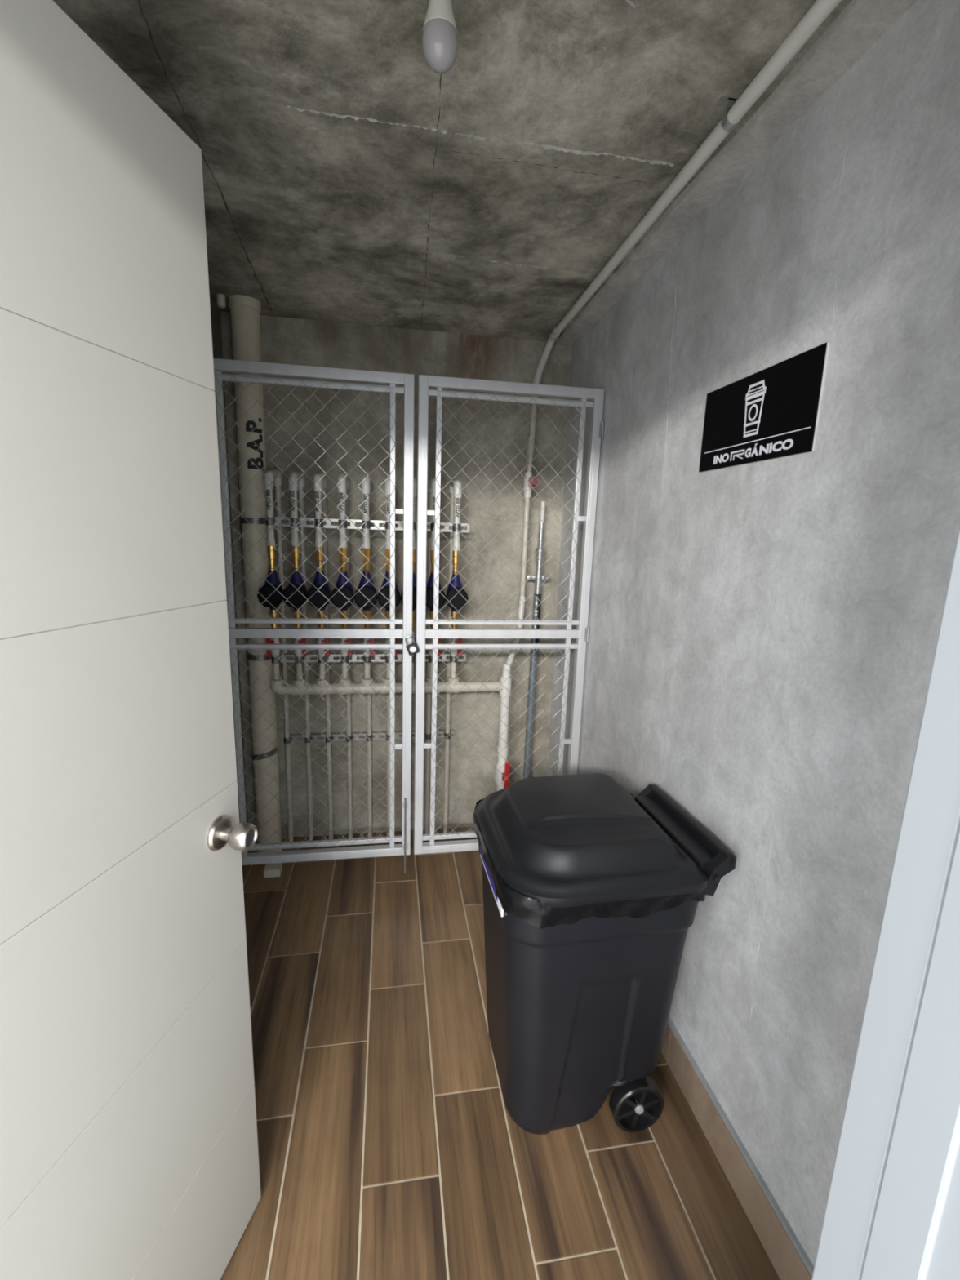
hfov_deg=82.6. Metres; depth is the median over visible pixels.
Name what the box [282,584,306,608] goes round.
register
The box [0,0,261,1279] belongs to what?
door
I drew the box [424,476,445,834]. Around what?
meter
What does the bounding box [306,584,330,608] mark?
register
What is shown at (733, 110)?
ceiling pipe
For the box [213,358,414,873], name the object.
gate
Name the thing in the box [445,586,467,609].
register
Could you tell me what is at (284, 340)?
wall
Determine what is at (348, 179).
ceiling
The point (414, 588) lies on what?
register
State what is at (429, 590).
register
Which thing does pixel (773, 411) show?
wall sign
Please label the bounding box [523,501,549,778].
conduit
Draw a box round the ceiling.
[53,0,917,346]
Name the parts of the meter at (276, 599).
valve handle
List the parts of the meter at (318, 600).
valve handle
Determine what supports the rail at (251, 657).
attached to the meter at (368, 590)
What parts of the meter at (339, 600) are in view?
valve handle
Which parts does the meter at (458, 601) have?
valve handle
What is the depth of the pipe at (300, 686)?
2.58 m
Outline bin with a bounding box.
[475,773,736,1134]
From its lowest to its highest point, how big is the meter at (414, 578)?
1.859 m
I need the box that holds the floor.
[220,826,780,1279]
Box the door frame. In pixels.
[811,524,959,1279]
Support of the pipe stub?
on the floor
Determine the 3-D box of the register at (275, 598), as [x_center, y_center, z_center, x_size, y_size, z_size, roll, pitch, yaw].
[-0.901,-0.192,2.355,0.104,0.104,0.064,0,11,-9]
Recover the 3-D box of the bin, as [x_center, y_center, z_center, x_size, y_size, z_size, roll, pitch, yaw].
[0.284,0.875,1.596,0.568,0.890,0.552,0,11,-11]
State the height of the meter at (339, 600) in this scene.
1.859 m
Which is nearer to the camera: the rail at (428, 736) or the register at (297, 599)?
the register at (297, 599)
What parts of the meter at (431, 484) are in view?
valve handle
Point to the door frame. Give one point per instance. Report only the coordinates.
(892, 1211)
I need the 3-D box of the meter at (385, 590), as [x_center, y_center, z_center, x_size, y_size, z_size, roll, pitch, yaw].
[-0.435,0.164,2.616,0.104,1.859,0.298,0,11,-9]
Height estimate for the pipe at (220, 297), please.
0.046 m
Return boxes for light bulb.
[422,0,457,73]
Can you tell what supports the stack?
on the floor
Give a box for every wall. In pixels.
[209,297,248,822]
[220,311,572,837]
[546,0,959,1266]
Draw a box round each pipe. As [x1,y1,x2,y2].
[217,293,225,308]
[270,675,511,791]
[502,0,841,678]
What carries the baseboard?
attached to the wall at (761, 646)
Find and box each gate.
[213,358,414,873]
[413,374,604,854]
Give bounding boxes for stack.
[228,294,281,852]
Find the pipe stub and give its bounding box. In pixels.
[263,862,282,877]
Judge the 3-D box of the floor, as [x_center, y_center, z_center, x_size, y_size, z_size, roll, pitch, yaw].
[-0.216,1.313,1.747,1.587,0.060,2.540,0,11,-9]
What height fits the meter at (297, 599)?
1.859 m
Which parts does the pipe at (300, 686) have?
valve lever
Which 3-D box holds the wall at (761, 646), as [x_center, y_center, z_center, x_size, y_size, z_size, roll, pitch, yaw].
[0.657,0.018,1.696,0.121,2.656,2.655,0,11,-9]
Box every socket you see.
[497,745,508,757]
[502,663,511,678]
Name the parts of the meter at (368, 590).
valve handle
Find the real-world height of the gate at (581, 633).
2.022 m
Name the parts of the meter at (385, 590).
valve handle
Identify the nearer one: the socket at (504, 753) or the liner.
the liner
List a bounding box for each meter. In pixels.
[257,469,293,841]
[282,470,313,840]
[306,471,333,839]
[330,472,354,838]
[354,474,377,837]
[377,475,400,835]
[400,477,416,677]
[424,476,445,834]
[443,478,467,832]
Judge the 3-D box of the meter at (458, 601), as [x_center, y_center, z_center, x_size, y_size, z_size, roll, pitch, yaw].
[-0.138,0.164,2.666,0.104,1.859,0.298,0,11,-9]
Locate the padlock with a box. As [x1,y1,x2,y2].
[404,635,419,655]
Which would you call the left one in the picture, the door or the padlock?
the door
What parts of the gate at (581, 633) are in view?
rail, rail, rail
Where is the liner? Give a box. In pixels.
[472,792,706,928]
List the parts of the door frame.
casing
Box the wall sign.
[698,342,829,472]
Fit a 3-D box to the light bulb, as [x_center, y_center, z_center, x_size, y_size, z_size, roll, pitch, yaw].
[-0.066,-1.029,0.904,0.060,0.145,0.060,0,11,-9]
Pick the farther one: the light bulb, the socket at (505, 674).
the socket at (505, 674)
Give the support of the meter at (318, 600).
on the floor
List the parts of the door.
panel, panel, panel, panel, panel, panel, knob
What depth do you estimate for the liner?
1.28 m
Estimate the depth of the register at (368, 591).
2.39 m
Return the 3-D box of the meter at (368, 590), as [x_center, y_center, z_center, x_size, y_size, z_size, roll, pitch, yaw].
[-0.534,0.164,2.600,0.104,1.859,0.298,0,11,-9]
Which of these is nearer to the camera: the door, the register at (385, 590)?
the door
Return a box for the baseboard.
[661,1016,813,1279]
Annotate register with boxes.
[257,583,282,608]
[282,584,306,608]
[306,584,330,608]
[330,585,354,608]
[354,585,377,608]
[377,585,400,608]
[400,586,416,608]
[426,586,445,608]
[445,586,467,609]
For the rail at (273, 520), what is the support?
attached to the meter at (368, 590)
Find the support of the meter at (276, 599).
on the floor
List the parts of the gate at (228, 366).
rail, rail, rail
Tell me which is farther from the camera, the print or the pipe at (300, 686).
the pipe at (300, 686)
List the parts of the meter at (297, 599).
valve handle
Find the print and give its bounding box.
[480,848,497,901]
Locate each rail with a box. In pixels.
[240,516,469,532]
[246,652,466,663]
[252,729,455,759]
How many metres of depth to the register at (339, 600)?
2.37 m
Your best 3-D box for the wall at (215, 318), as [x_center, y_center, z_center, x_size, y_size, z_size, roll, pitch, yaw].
[-1.016,0.030,1.359,0.120,2.656,2.535,0,11,-9]

